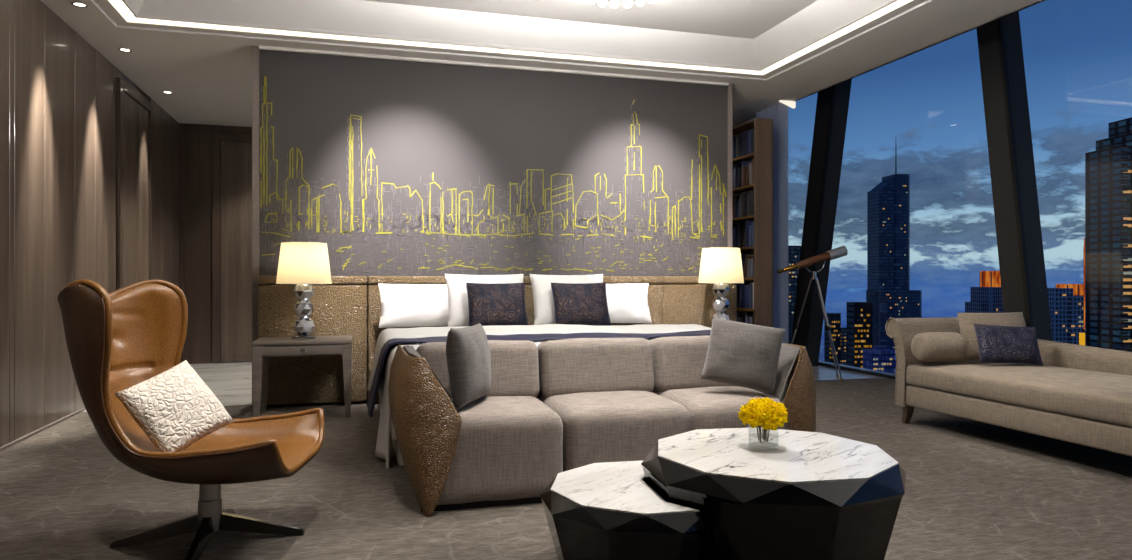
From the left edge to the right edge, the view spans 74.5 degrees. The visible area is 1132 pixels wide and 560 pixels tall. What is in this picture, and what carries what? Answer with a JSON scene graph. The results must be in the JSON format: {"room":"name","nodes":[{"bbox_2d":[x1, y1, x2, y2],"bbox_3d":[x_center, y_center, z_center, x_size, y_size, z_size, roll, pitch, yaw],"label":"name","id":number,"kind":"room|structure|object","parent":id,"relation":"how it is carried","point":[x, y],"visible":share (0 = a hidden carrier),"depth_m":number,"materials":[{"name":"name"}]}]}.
{"room":"hotel room","nodes":[
{"label":"hotel room","id":0,"kind":"room"},
{"bbox_2d":[0,0,178,446],"bbox_3d":[-3.074,-0.680,2.835,0.200,3.460,13.130,0,0,-16],"label":"wall","id":1,"kind":"structure","parent":0,"point":[58,93],"depth_m":5.34,"materials":[{"name":"brown wood"}]},
{"bbox_2d":[0,407,85,450],"bbox_3d":[-2.632,1.039,1.655,0.012,0.022,10.620,0,0,-16],"label":"baseboard","id":2,"kind":"structure","parent":1,"relation":"attached to","point":[82,409],"depth_m":5.09,"materials":[{"name":"wood"}]},
{"bbox_2d":[117,77,152,289],"bbox_3d":[-4.226,-0.395,7.326,0.030,2.890,1.140,0,0,-16],"label":"door","id":3,"kind":"structure","parent":1,"relation":"in","point":[134,123],"depth_m":7.23,"materials":[{"name":"brown wood"}]},
{"bbox_2d":[179,120,747,363],"bbox_3d":[-1.121,-0.680,10.315,8.035,3.460,0.200,0,0,-16],"label":"wall","id":4,"kind":"structure","parent":0,"point":[195,140],"depth_m":9.23,"materials":[{"name":"brown wood"}]},
{"bbox_2d":[212,133,251,363],"bbox_3d":[-3.882,-0.385,9.413,1.080,2.870,0.030,0,0,-16],"label":"door","id":5,"kind":"structure","parent":4,"relation":"in","point":[236,157],"depth_m":9.33,"materials":[{"name":"brown wood"}]},
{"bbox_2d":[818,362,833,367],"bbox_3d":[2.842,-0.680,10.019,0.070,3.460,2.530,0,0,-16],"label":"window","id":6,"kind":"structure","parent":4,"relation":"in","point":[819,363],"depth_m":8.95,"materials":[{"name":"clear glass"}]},
{"bbox_2d":[80,361,895,412],"bbox_3d":[-0.527,1.108,8.585,7.835,0.124,3.452,0,0,-16],"label":"floor","id":7,"kind":"structure","parent":0,"point":[231,383],"depth_m":7.94,"materials":[{"name":"stone"}]},
{"bbox_2d":[732,118,772,326],"bbox_3d":[1.917,-0.315,8.405,0.251,2.730,1.270,0,0,-16],"label":"bookcase","id":8,"kind":"object","parent":7,"relation":"on","point":[762,187],"visible":0.34,"depth_m":7.80,"materials":[{"name":"brown wood"}]},
{"bbox_2d":[732,229,733,246],"bbox_3d":[1.933,-0.448,8.280,0.164,0.214,0.046,0,0,-16],"label":"book","id":9,"kind":"object","parent":8,"relation":"on","point":[732,229],"visible":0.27,"depth_m":8.26,"materials":[{"name":"blue paper"}]},
{"bbox_2d":[732,166,734,188],"bbox_3d":[1.931,-1.124,8.312,0.149,0.256,0.044,0,0,-16],"label":"book","id":10,"kind":"object","parent":8,"relation":"on","point":[733,167],"visible":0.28,"depth_m":8.28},
{"bbox_2d":[732,138,735,158],"bbox_3d":[1.925,-1.445,8.290,0.174,0.244,0.036,0,0,-16],"label":"book","id":11,"kind":"object","parent":8,"relation":"on","point":[733,139],"visible":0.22,"depth_m":8.26,"materials":[{"name":"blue paper"}]},
{"bbox_2d":[734,228,737,246],"bbox_3d":[1.941,-0.453,8.234,0.173,0.223,0.042,0,0,-16],"label":"book","id":12,"kind":"object","parent":8,"relation":"on","point":[735,229],"visible":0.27,"depth_m":8.20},
{"bbox_2d":[733,196,739,217],"bbox_3d":[1.934,-0.797,8.309,0.146,0.257,0.042,0,0,-16],"label":"book","id":13,"kind":"object","parent":8,"relation":"on","point":[734,197],"visible":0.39,"depth_m":8.28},
{"bbox_2d":[735,163,738,187],"bbox_3d":[1.945,-1.136,8.247,0.158,0.280,0.027,0,0,-16],"label":"book","id":14,"kind":"object","parent":8,"relation":"on","point":[736,164],"visible":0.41,"depth_m":8.22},
{"bbox_2d":[735,198,738,217],"bbox_3d":[1.946,-0.781,8.274,0.142,0.224,0.029,0,0,-16],"label":"book","id":15,"kind":"object","parent":8,"relation":"on","point":[736,199],"visible":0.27,"depth_m":8.24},
{"bbox_2d":[736,285,738,307],"bbox_3d":[1.953,0.191,8.207,0.166,0.246,0.049,0,0,-16],"label":"book","id":16,"kind":"object","parent":8,"relation":"on","point":[737,286],"visible":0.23,"depth_m":8.16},
{"bbox_2d":[737,137,740,157],"bbox_3d":[1.963,-1.438,8.177,0.163,0.230,0.042,0,0,-16],"label":"book","id":17,"kind":"object","parent":8,"relation":"on","point":[738,138],"visible":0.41,"depth_m":8.15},
{"bbox_2d":[738,163,741,186],"bbox_3d":[1.967,-1.131,8.179,0.153,0.270,0.038,0,0,-16],"label":"book","id":18,"kind":"object","parent":8,"relation":"on","point":[739,164],"visible":0.36,"depth_m":8.15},
{"bbox_2d":[740,194,741,216],"bbox_3d":[1.978,-0.795,8.124,0.162,0.253,0.045,0,0,-16],"label":"book","id":19,"kind":"object","parent":8,"relation":"on","point":[740,194],"visible":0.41,"depth_m":8.10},
{"bbox_2d":[740,137,741,156],"bbox_3d":[1.976,-1.433,8.141,0.157,0.219,0.030,0,0,-16],"label":"book","id":20,"kind":"object","parent":8,"relation":"on","point":[741,137],"visible":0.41,"depth_m":8.11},
{"bbox_2d":[739,222,744,247],"bbox_3d":[1.969,-0.482,8.149,0.166,0.281,0.032,0,0,-16],"label":"book","id":21,"kind":"object","parent":8,"relation":"on","point":[741,224],"visible":0.3,"depth_m":8.12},
{"bbox_2d":[742,132,743,155],"bbox_3d":[1.988,-1.459,8.112,0.149,0.272,0.028,0,0,-16],"label":"book","id":22,"kind":"object","parent":8,"relation":"on","point":[742,132],"visible":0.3,"depth_m":8.08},
{"bbox_2d":[742,226,744,246],"bbox_3d":[1.988,-0.458,8.119,0.145,0.234,0.032,0,0,-16],"label":"book","id":23,"kind":"object","parent":8,"relation":"on","point":[743,227],"visible":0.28,"depth_m":8.09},
{"bbox_2d":[742,193,745,216],"bbox_3d":[1.989,-0.801,8.077,0.167,0.265,0.047,0,0,-16],"label":"book","id":24,"kind":"object","parent":8,"relation":"on","point":[743,194],"visible":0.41,"depth_m":8.03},
{"bbox_2d":[742,167,747,185],"bbox_3d":[1.991,-1.103,8.059,0.173,0.215,0.041,0,0,-16],"label":"book","id":25,"kind":"object","parent":8,"relation":"on","point":[744,169],"visible":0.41,"depth_m":8.02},
{"bbox_2d":[739,282,752,307],"bbox_3d":[1.974,0.172,8.130,0.166,0.285,0.047,0,0,-16],"label":"book","id":26,"kind":"object","parent":8,"relation":"on","point":[745,283],"visible":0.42,"depth_m":8.10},
{"bbox_2d":[744,286,749,307],"bbox_3d":[2.003,0.193,8.023,0.169,0.242,0.044,0,0,-16],"label":"book","id":27,"kind":"object","parent":8,"relation":"on","point":[746,288],"visible":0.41,"depth_m":7.99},
{"bbox_2d":[742,161,751,166],"bbox_3d":[1.987,-1.139,8.097,0.159,0.286,0.029,0,0,-16],"label":"book","id":28,"kind":"object","parent":8,"relation":"on","point":[744,163],"visible":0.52,"depth_m":8.07,"materials":[{"name":"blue paper"}]},
{"bbox_2d":[746,191,748,215],"bbox_3d":[2.015,-0.807,8.032,0.141,0.276,0.048,0,0,-16],"label":"book","id":29,"kind":"object","parent":8,"relation":"on","point":[747,192],"visible":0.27,"depth_m":8.01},
{"bbox_2d":[745,131,750,154],"bbox_3d":[2.010,-1.454,7.998,0.170,0.260,0.040,0,0,-16],"label":"book","id":30,"kind":"object","parent":8,"relation":"on","point":[746,132],"visible":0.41,"depth_m":7.97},
{"bbox_2d":[742,254,753,277],"bbox_3d":[1.990,-0.144,8.107,0.149,0.262,0.028,0,0,-16],"label":"book","id":31,"kind":"object","parent":8,"relation":"on","point":[743,255],"visible":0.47,"depth_m":8.08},
{"bbox_2d":[746,162,749,185],"bbox_3d":[2.015,-1.121,7.998,0.150,0.248,0.076,0,0,-16],"label":"book","id":32,"kind":"object","parent":8,"relation":"on","point":[747,179],"visible":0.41,"depth_m":7.98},
{"bbox_2d":[743,255,753,277],"bbox_3d":[2.001,-0.138,8.048,0.150,0.248,0.076,0,0,-16],"label":"book","id":33,"kind":"object","parent":8,"relation":"on","point":[747,256],"visible":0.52,"depth_m":8.02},
{"bbox_2d":[747,259,749,277],"bbox_3d":[2.021,-0.114,7.984,0.156,0.202,0.045,0,0,-16],"label":"book","id":34,"kind":"object","parent":8,"relation":"on","point":[748,260],"visible":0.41,"depth_m":7.95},
{"bbox_2d":[745,221,752,246],"bbox_3d":[2.009,-0.483,7.991,0.175,0.283,0.045,0,0,-16],"label":"book","id":35,"kind":"object","parent":8,"relation":"on","point":[747,223],"visible":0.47,"depth_m":7.96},
{"bbox_2d":[748,132,750,153],"bbox_3d":[2.028,-1.445,7.957,0.156,0.244,0.046,0,0,-16],"label":"book","id":36,"kind":"object","parent":8,"relation":"on","point":[749,133],"visible":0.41,"depth_m":7.93,"materials":[{"name":"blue paper"}]},
{"bbox_2d":[745,312,753,322],"bbox_3d":[2.006,0.500,8.042,0.153,0.282,0.027,0,0,-16],"label":"book","id":37,"kind":"object","parent":8,"relation":"on","point":[746,313],"visible":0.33,"depth_m":8.02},
{"bbox_2d":[749,163,751,184],"bbox_3d":[2.035,-1.113,7.904,0.173,0.234,0.049,0,0,-16],"label":"book","id":38,"kind":"object","parent":8,"relation":"on","point":[750,164],"visible":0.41,"depth_m":7.88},
{"bbox_2d":[749,226,751,246],"bbox_3d":[2.031,-0.452,7.919,0.172,0.222,0.042,0,0,-16],"label":"book","id":39,"kind":"object","parent":8,"relation":"on","point":[750,227],"visible":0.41,"depth_m":7.88,"materials":[{"name":"blue paper"}]},
{"bbox_2d":[749,191,753,215],"bbox_3d":[2.030,-0.804,7.948,0.158,0.271,0.045,0,0,-16],"label":"book","id":40,"kind":"object","parent":8,"relation":"on","point":[750,192],"visible":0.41,"depth_m":7.91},
{"bbox_2d":[750,258,753,277],"bbox_3d":[2.037,-0.116,7.912,0.165,0.205,0.038,0,0,-16],"label":"book","id":41,"kind":"object","parent":8,"relation":"on","point":[751,259],"visible":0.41,"depth_m":7.88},
{"bbox_2d":[751,285,752,308],"bbox_3d":[2.041,0.188,7.887,0.171,0.251,0.049,0,0,-16],"label":"book","id":42,"kind":"object","parent":8,"relation":"on","point":[751,285],"visible":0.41,"depth_m":7.85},
{"bbox_2d":[751,193,753,214],"bbox_3d":[2.043,-0.788,7.879,0.171,0.240,0.032,0,0,-16],"label":"book","id":43,"kind":"object","parent":8,"relation":"on","point":[752,194],"visible":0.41,"depth_m":7.84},
{"bbox_2d":[751,128,753,152],"bbox_3d":[2.041,-1.459,7.912,0.157,0.270,0.043,0,0,-16],"label":"book","id":44,"kind":"object","parent":8,"relation":"on","point":[752,128],"visible":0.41,"depth_m":7.87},
{"bbox_2d":[752,221,753,246],"bbox_3d":[2.047,-0.474,7.879,0.163,0.266,0.040,0,0,-16],"label":"book","id":45,"kind":"object","parent":8,"relation":"on","point":[753,221],"visible":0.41,"depth_m":7.85,"materials":[{"name":"blue paper"}]},
{"bbox_2d":[752,159,753,183],"bbox_3d":[2.047,-1.130,7.864,0.172,0.267,0.030,0,0,-16],"label":"book","id":46,"kind":"object","parent":8,"relation":"on","point":[752,159],"visible":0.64,"depth_m":7.84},
{"bbox_2d":[777,246,847,381],"bbox_3d":[2.589,0.351,7.705,0.776,1.403,0.335,0,0,-9],"label":"telescope","id":47,"kind":"object","parent":7,"relation":"on","point":[841,251],"visible":0.97,"depth_m":7.79,"materials":[{"name":"brown wood"}]},
{"bbox_2d":[41,0,1045,126],"bbox_3d":[0.647,-2.265,3.889,8.135,0.690,13.530,0,0,-16],"label":"ceiling","id":48,"kind":"structure","parent":0,"point":[770,52],"depth_m":6.19,"materials":[{"name":"paint"}]},
{"bbox_2d":[71,2,87,6],"bbox_3d":[-3.396,-1.916,5.201,0.100,0.006,0.100,0,0,-16],"label":"recessed light","id":49,"kind":"object","parent":48,"relation":"in","point":[78,4],"visible":1,"depth_m":5.20,"materials":[{"name":"silver metal"}]},
{"bbox_2d":[117,0,132,14],"bbox_3d":[0.360,-1.992,2.545,5.350,0.005,7.870,0,0,-16],"label":"light","id":50,"kind":"object","parent":48,"relation":"in","point":[122,4],"visible":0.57,"depth_m":5.46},
{"bbox_2d":[118,48,131,51],"bbox_3d":[-3.688,-1.916,6.231,0.100,0.006,0.100,0,0,-16],"label":"recessed light","id":51,"kind":"object","parent":48,"relation":"in","point":[120,49],"visible":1,"depth_m":6.23,"materials":[{"name":"silver metal"}]},
{"bbox_2d":[588,0,655,7],"bbox_3d":[0.324,-1.913,4.249,0.547,0.554,0.547,0,0,20],"label":"chandelier","id":52,"kind":"object","parent":48,"relation":"hanging from","point":[614,3],"visible":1,"depth_m":4.47,"materials":[{"name":"silver metal"}]},
{"bbox_2d":[756,103,787,342],"bbox_3d":[2.317,-0.595,8.352,0.139,3.250,0.550,0,0,-16],"label":"curtain","id":53,"kind":"object","parent":48,"relation":"hanging from","point":[778,113],"visible":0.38,"depth_m":8.12,"materials":[{"name":"fabric"}]},
{"bbox_2d":[779,100,795,108],"bbox_3d":[2.384,-1.882,8.034,0.185,0.068,0.040,0,0,-16],"label":"trim","id":54,"kind":"structure","parent":48,"relation":"attached to","point":[792,104],"depth_m":8.03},
{"bbox_2d":[0,378,1131,559],"bbox_3d":[1.260,1.110,2.275,7.835,0.120,9.690,0,0,-16],"label":"floor","id":55,"kind":"structure","parent":0,"point":[975,490],"depth_m":3.48,"materials":[{"name":"carpet"}]},
{"bbox_2d":[57,279,324,559],"bbox_3d":[-1.498,0.525,2.989,0.907,1.050,0.718,0,0,-4],"label":"chair","id":56,"kind":"object","parent":55,"relation":"on","point":[118,340],"visible":0.85,"depth_m":2.94,"materials":[{"name":"brown leather"}]},
{"bbox_2d":[114,360,234,451],"bbox_3d":[-1.504,0.499,2.880,0.223,0.342,0.377,0,0,28],"label":"cushion","id":57,"kind":"object","parent":56,"relation":"on","point":[175,408],"visible":0.98,"depth_m":2.82,"materials":[{"name":"beige fabric"}]},
{"bbox_2d":[252,335,351,416],"bbox_3d":[-2.036,0.757,5.812,0.710,0.585,0.506,0,0,-16],"label":"nightstand","id":58,"kind":"object","parent":55,"relation":"on","point":[263,348],"visible":0.97,"depth_m":5.62,"materials":[{"name":"grey wood"}]},
{"bbox_2d":[276,241,331,339],"bbox_3d":[-2.036,0.090,5.795,0.415,0.747,0.415,0,0,-16],"label":"table lamp","id":59,"kind":"object","parent":58,"relation":"on","point":[303,264],"visible":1,"depth_m":5.67,"materials":[{"name":"fabric"}]},
{"bbox_2d":[390,325,626,465],"bbox_3d":[-0.110,0.735,5.524,2.360,0.630,2.170,0,0,-16],"label":"bed","id":60,"kind":"object","parent":55,"relation":"on","point":[395,443],"visible":0.02,"depth_m":4.29,"materials":[{"name":"white fabric"}]},
{"bbox_2d":[378,283,448,327],"bbox_3d":[-1.051,0.215,6.169,0.981,0.359,0.225,0,0,-16],"label":"pillow","id":61,"kind":"object","parent":60,"relation":"on","point":[402,305],"visible":0.55,"depth_m":6.04,"materials":[{"name":"fabric"}]},
{"bbox_2d":[445,274,523,326],"bbox_3d":[-0.643,0.175,6.052,0.662,0.438,0.222,0,0,-20],"label":"square pillow","id":62,"kind":"object","parent":60,"relation":"on","point":[458,305],"visible":0.34,"depth_m":5.96,"materials":[{"name":"white fabric"}]},
{"bbox_2d":[466,283,527,325],"bbox_3d":[-0.541,0.208,5.875,0.482,0.358,0.192,0,0,-21],"label":"cushion","id":63,"kind":"object","parent":60,"relation":"on","point":[489,304],"visible":0.91,"depth_m":5.82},
{"bbox_2d":[375,338,655,468],"bbox_3d":[-0.001,0.723,5.119,2.567,0.702,1.478,0,0,-16],"label":"coverlet","id":64,"kind":"object","parent":60,"relation":"on","point":[382,451],"visible":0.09,"depth_m":4.26,"materials":[{"name":"white fabric"}]},
{"bbox_2d":[367,324,710,416],"bbox_3d":[-0.013,0.568,5.192,2.671,0.437,1.254,0,0,-16],"label":"folded blanket","id":65,"kind":"object","parent":60,"relation":"on","point":[388,337],"visible":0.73,"depth_m":5.04,"materials":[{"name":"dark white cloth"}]},
{"bbox_2d":[529,274,602,324],"bbox_3d":[0.028,0.175,6.248,0.660,0.438,0.232,0,0,-19],"label":"square pillow","id":66,"kind":"object","parent":60,"relation":"on","point":[544,311],"visible":0.38,"depth_m":6.14,"materials":[{"name":"white fabric"}]},
{"bbox_2d":[551,283,610,325],"bbox_3d":[0.121,0.208,6.064,0.484,0.358,0.189,0,0,-20],"label":"cushion","id":67,"kind":"object","parent":60,"relation":"on","point":[574,303],"visible":0.94,"depth_m":6.01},
{"bbox_2d":[606,283,651,322],"bbox_3d":[0.287,0.215,6.545,0.983,0.359,0.231,0,0,-13],"label":"pillow","id":68,"kind":"object","parent":60,"relation":"on","point":[627,303],"visible":0.41,"depth_m":6.55,"materials":[{"name":"fabric"}]},
{"bbox_2d":[388,335,815,516],"bbox_3d":[0.210,0.689,3.951,2.212,0.731,0.851,0,0,-16],"label":"sofa","id":69,"kind":"object","parent":55,"relation":"on","point":[551,408],"visible":0.77,"depth_m":3.61,"materials":[{"name":"woven fabric"},{"name":"hammered bronze metal"}]},
{"bbox_2d":[446,323,490,409],"bbox_3d":[-0.472,0.416,3.647,0.167,0.378,0.421,0,0,14],"label":"sofa cushion","id":70,"kind":"object","parent":69,"relation":"on","point":[468,357],"visible":1,"depth_m":3.49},
{"bbox_2d":[416,340,538,398],"bbox_3d":[-0.471,0.492,3.962,0.644,0.325,0.200,0,-9,-16],"label":"cushion","id":71,"kind":"object","parent":69,"relation":"on","point":[514,364],"depth_m":3.91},
{"bbox_2d":[437,396,562,504],"bbox_3d":[-0.408,0.818,3.740,0.648,0.424,0.700,0,0,-16],"label":"seat cushion","id":72,"kind":"object","parent":69,"relation":"on","point":[509,449],"depth_m":3.43,"materials":[{"name":"fabric"}]},
{"bbox_2d":[537,338,653,396],"bbox_3d":[0.163,0.492,4.141,0.644,0.324,0.200,0,-9,-16],"label":"cushion","id":73,"kind":"object","parent":69,"relation":"on","point":[570,366],"depth_m":4.04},
{"bbox_2d":[537,391,689,471],"bbox_3d":[0.225,0.819,3.920,0.648,0.423,0.700,0,0,-16],"label":"seat cushion","id":74,"kind":"object","parent":69,"relation":"on","point":[598,426],"depth_m":3.59,"materials":[{"name":"fabric"}]},
{"bbox_2d":[650,335,737,391],"bbox_3d":[0.796,0.493,4.320,0.644,0.322,0.200,0,-9,-16],"label":"cushion","id":75,"kind":"object","parent":69,"relation":"on","point":[678,361],"depth_m":4.18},
{"bbox_2d":[652,386,788,430],"bbox_3d":[0.859,0.819,4.099,0.648,0.424,0.700,0,0,-16],"label":"seat cushion","id":76,"kind":"object","parent":69,"relation":"on","point":[708,407],"depth_m":3.81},
{"bbox_2d":[701,317,784,393],"bbox_3d":[0.945,0.402,3.983,0.436,0.392,0.159,0,0,16],"label":"sofa cushion","id":77,"kind":"object","parent":69,"relation":"on","point":[738,353],"visible":1,"depth_m":3.94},
{"bbox_2d":[540,461,710,559],"bbox_3d":[0.176,0.882,2.602,0.538,0.335,0.730,0,0,-1],"label":"coffee table","id":78,"kind":"object","parent":55,"relation":"on","point":[606,510],"visible":0.8,"depth_m":2.33,"materials":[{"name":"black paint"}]},
{"bbox_2d":[641,427,905,559],"bbox_3d":[0.716,0.825,2.609,0.881,0.450,0.900,0,0,-16],"label":"coffee table","id":79,"kind":"object","parent":55,"relation":"on","point":[817,496],"visible":0.97,"depth_m":2.28,"materials":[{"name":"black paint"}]},
{"bbox_3d":[0.698,0.550,2.635,0.104,0.098,0.104,0,0,-16],"label":"flower vase","id":80,"kind":"object","parent":79,"relation":"on","visible":0},
{"bbox_2d":[738,404,758,441],"bbox_3d":[0.640,0.509,2.642,0.063,0.134,0.066,0,0,-40],"label":"flower","id":81,"kind":"object","parent":80,"relation":"on","point":[742,414],"visible":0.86,"depth_m":2.64,"materials":[{"name":"yellow plant"}]},
{"bbox_2d":[744,400,760,442],"bbox_3d":[0.658,0.503,2.615,0.068,0.153,0.063,0,0,39],"label":"flower","id":82,"kind":"object","parent":80,"relation":"on","point":[750,406],"visible":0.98,"depth_m":2.60,"materials":[{"name":"yellow plant"}]},
{"bbox_2d":[745,409,762,443],"bbox_3d":[0.658,0.516,2.593,0.062,0.128,0.064,0,0,0],"label":"flower","id":83,"kind":"object","parent":80,"relation":"on","point":[752,419],"visible":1,"depth_m":2.58,"materials":[{"name":"yellow plant"}]},
{"bbox_2d":[747,397,763,439],"bbox_3d":[0.672,0.496,2.645,0.067,0.159,0.066,0,0,33],"label":"flower","id":84,"kind":"object","parent":80,"relation":"on","point":[755,400],"visible":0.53,"depth_m":2.64,"materials":[{"name":"yellow plant"}]},
{"bbox_2d":[757,405,772,439],"bbox_3d":[0.688,0.502,2.581,0.067,0.131,0.062,0,0,-33],"label":"flower","id":85,"kind":"object","parent":80,"relation":"on","point":[763,411],"visible":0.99,"depth_m":2.57,"materials":[{"name":"yellow plant"}]},
{"bbox_2d":[758,397,775,442],"bbox_3d":[0.713,0.498,2.642,0.067,0.163,0.066,0,0,6],"label":"flower","id":86,"kind":"object","parent":80,"relation":"on","point":[765,398],"visible":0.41,"depth_m":2.63,"materials":[{"name":"yellow plant"}]},
{"bbox_2d":[760,400,778,430],"bbox_3d":[0.709,0.497,2.602,0.069,0.149,0.063,0,0,18],"label":"flower","id":87,"kind":"object","parent":80,"relation":"on","point":[771,404],"visible":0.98,"depth_m":2.59,"materials":[{"name":"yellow plant"}]},
{"bbox_2d":[762,413,779,440],"bbox_3d":[0.708,0.514,2.575,0.065,0.108,0.067,0,0,35],"label":"flower","id":88,"kind":"object","parent":80,"relation":"on","point":[770,423],"visible":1,"depth_m":2.56,"materials":[{"name":"yellow plant"}]},
{"bbox_2d":[767,407,787,440],"bbox_3d":[0.736,0.508,2.588,0.067,0.127,0.064,0,0,9],"label":"flower","id":89,"kind":"object","parent":80,"relation":"on","point":[779,413],"visible":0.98,"depth_m":2.57,"materials":[{"name":"yellow plant"}]},
{"bbox_2d":[767,402,787,441],"bbox_3d":[0.747,0.503,2.622,0.064,0.145,0.069,0,0,-20],"label":"flower","id":90,"kind":"object","parent":80,"relation":"on","point":[779,405],"visible":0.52,"depth_m":2.61,"materials":[{"name":"yellow plant"}]},
{"bbox_2d":[885,317,1131,456],"bbox_3d":[3.168,0.666,4.684,1.075,0.768,2.067,0,0,-16],"label":"daybed","id":91,"kind":"object","parent":55,"relation":"on","point":[1080,394],"visible":0.94,"depth_m":4.67,"materials":[{"name":"beige fabric"}]},
{"bbox_2d":[911,332,966,361],"bbox_3d":[2.634,0.480,5.267,0.340,0.208,0.208,0,0,-14],"label":"bolster","id":92,"kind":"object","parent":91,"relation":"on","point":[931,346],"visible":1,"depth_m":5.19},
{"bbox_2d":[957,312,1025,358],"bbox_3d":[3.078,0.405,5.351,0.520,0.327,0.178,0,0,-8],"label":"cushion","id":93,"kind":"object","parent":91,"relation":"on","point":[967,321],"visible":0.44,"depth_m":5.31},
{"bbox_2d":[974,324,1042,365],"bbox_3d":[3.038,0.450,5.123,0.437,0.277,0.158,0,0,1],"label":"patterned cushion","id":94,"kind":"object","parent":91,"relation":"on","point":[997,344],"visible":1,"depth_m":5.07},
{"bbox_2d":[906,362,1131,426],"bbox_3d":[3.137,0.675,4.583,0.930,0.179,1.890,0,0,-16],"label":"seat cushion","id":95,"kind":"object","parent":91,"relation":"on","point":[1088,393],"depth_m":4.52,"materials":[{"name":"fabric"}]},
{"bbox_3d":[1.399,0.757,6.785,0.710,0.585,0.506,0,0,-16],"label":"nightstand","id":96,"kind":"object","parent":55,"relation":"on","visible":0},
{"bbox_2d":[698,247,743,327],"bbox_3d":[1.408,0.090,6.770,0.415,0.747,0.415,0,0,-16],"label":"table lamp","id":97,"kind":"object","parent":96,"relation":"on","point":[720,267],"visible":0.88,"depth_m":6.63,"materials":[{"name":"fabric"}]},
{"bbox_2d":[791,78,851,365],"bbox_3d":[2.967,-0.680,8.785,0.222,3.460,1.052,0,0,-16],"label":"column","id":98,"kind":"structure","parent":0,"point":[832,105],"depth_m":8.64,"materials":[{"name":"brown metal"}]},
{"bbox_2d":[833,365,894,378],"bbox_3d":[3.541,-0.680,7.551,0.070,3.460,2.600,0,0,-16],"label":"window sill","id":99,"kind":"structure","parent":0,"point":[841,367],"depth_m":8.22,"materials":[{"name":"black metal"}]},
{"bbox_2d":[976,11,1052,340],"bbox_3d":[3.702,-0.680,6.192,0.222,3.460,0.722,0,0,-16],"label":"column","id":100,"kind":"structure","parent":0,"point":[1004,89],"depth_m":6.12,"materials":[{"name":"brown metal"}]},
{"bbox_3d":[-0.518,-0.435,6.874,4.360,2.970,0.290,0,0,-16],"label":"wall","id":101,"kind":"structure","parent":0,"visible":0},
{"bbox_2d":[252,45,258,406],"bbox_3d":[-2.595,-0.434,6.274,0.055,2.969,0.312,0,0,-16],"label":"trim","id":102,"kind":"structure","parent":101,"relation":"attached to","point":[255,49],"depth_m":6.12,"materials":[{"name":"wood"}]},
{"bbox_2d":[259,49,727,398],"bbox_3d":[-0.477,-0.431,6.724,4.282,2.923,0.017,0,0,-16],"label":"mural","id":103,"kind":"object","parent":101,"relation":"attached to","point":[400,167],"visible":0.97,"depth_m":6.65,"materials":[{"name":"cloth"},{"name":"gold"}]},
{"bbox_2d":[259,45,728,85],"bbox_3d":[-0.470,-1.907,6.716,4.275,0.025,0.040,0,0,-16],"label":"trim","id":104,"kind":"structure","parent":101,"relation":"attached to","point":[260,46],"depth_m":6.62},
{"bbox_2d":[258,276,735,405],"bbox_3d":[-0.430,0.502,6.647,4.305,1.055,0.158,0,0,-16],"label":"headboard","id":105,"kind":"object","parent":101,"relation":"attached to","point":[340,306],"visible":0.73,"depth_m":6.21,"materials":[{"name":"leather"}]},
{"bbox_2d":[728,83,731,246],"bbox_3d":[1.568,-0.434,7.453,0.050,2.969,0.312,0,0,-16],"label":"trim","id":106,"kind":"structure","parent":101,"relation":"attached to","point":[730,84],"depth_m":7.30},
{"label":"outside","id":107,"kind":"structure","parent":0,"visible":0},
{"label":"ground","id":108,"kind":"structure","parent":107,"visible":0},
{"bbox_2d":[788,246,800,343],"bbox_3d":[195.073,101.350,639.948,20.638,259.399,18.586,0,0,-7],"label":"office tower","id":109,"kind":"structure","parent":108,"relation":"on","point":[794,252],"depth_m":631.26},
{"bbox_2d":[824,313,840,363],"bbox_3d":[193.235,127.847,539.948,8.776,206.406,7.910,0,0,-7],"label":"apartment block","id":110,"kind":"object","parent":108,"relation":"on","point":[834,319],"visible":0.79,"depth_m":536.39,"materials":[{"name":"black glass"}]},
{"bbox_2d":[841,328,846,364],"bbox_3d":[281.623,140.518,759.946,17.203,181.063,13.787,0,0,-6],"label":"office block","id":111,"kind":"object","parent":108,"relation":"on","point":[843,330],"visible":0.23,"depth_m":752.94,"materials":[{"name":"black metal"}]},
{"bbox_2d":[847,302,872,367],"bbox_3d":[177.349,122.471,449.948,11.772,217.157,9.442,0,0,-7],"label":"office block","id":112,"kind":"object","parent":108,"relation":"on","point":[859,314],"visible":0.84,"depth_m":445.56,"materials":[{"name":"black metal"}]},
{"bbox_2d":[863,345,895,373],"bbox_3d":[169.462,133.512,399.946,15.605,195.077,10.960,0,0,-6],"label":"office block","id":113,"kind":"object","parent":108,"relation":"on","point":[882,358],"visible":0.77,"depth_m":394.84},
{"bbox_2d":[866,143,921,349],"bbox_3d":[395.704,29.810,899.948,52.278,402.480,41.847,0,0,-7],"label":"glass skyscraper","id":114,"kind":"structure","parent":108,"relation":"on","point":[888,202],"depth_m":882.86,"materials":[{"name":"glass"}]},
{"bbox_2d":[965,271,1003,312],"bbox_3d":[386.165,111.874,679.953,33.777,238.352,27.046,0,0,-11],"label":"office tower","id":115,"kind":"structure","parent":108,"relation":"on","point":[986,298],"depth_m":671.64,"materials":[{"name":"glass"}]},
{"bbox_2d":[1047,284,1082,344],"bbox_3d":[414.443,117.606,619.940,33.289,226.889,30.080,0,0,0],"label":"crowned tower","id":116,"kind":"structure","parent":108,"relation":"on","point":[1065,300],"depth_m":606.63,"materials":[{"name":"glass"}]},
{"bbox_2d":[1079,238,1084,345],"bbox_3d":[295.579,103.968,419.144,9.494,254.164,7.694,0,0,-6],"label":"tower","id":117,"kind":"structure","parent":108,"relation":"on","point":[1081,335],"depth_m":421.64,"materials":[{"name":"gold metal"}]},
{"bbox_2d":[1085,117,1131,351],"bbox_3d":[255.401,79.867,329.921,39.357,302.365,23.362,0,0,-6],"label":"skyscraper","id":118,"kind":"structure","parent":108,"relation":"on","point":[1108,169],"depth_m":325.50,"materials":[{"name":"glass"}]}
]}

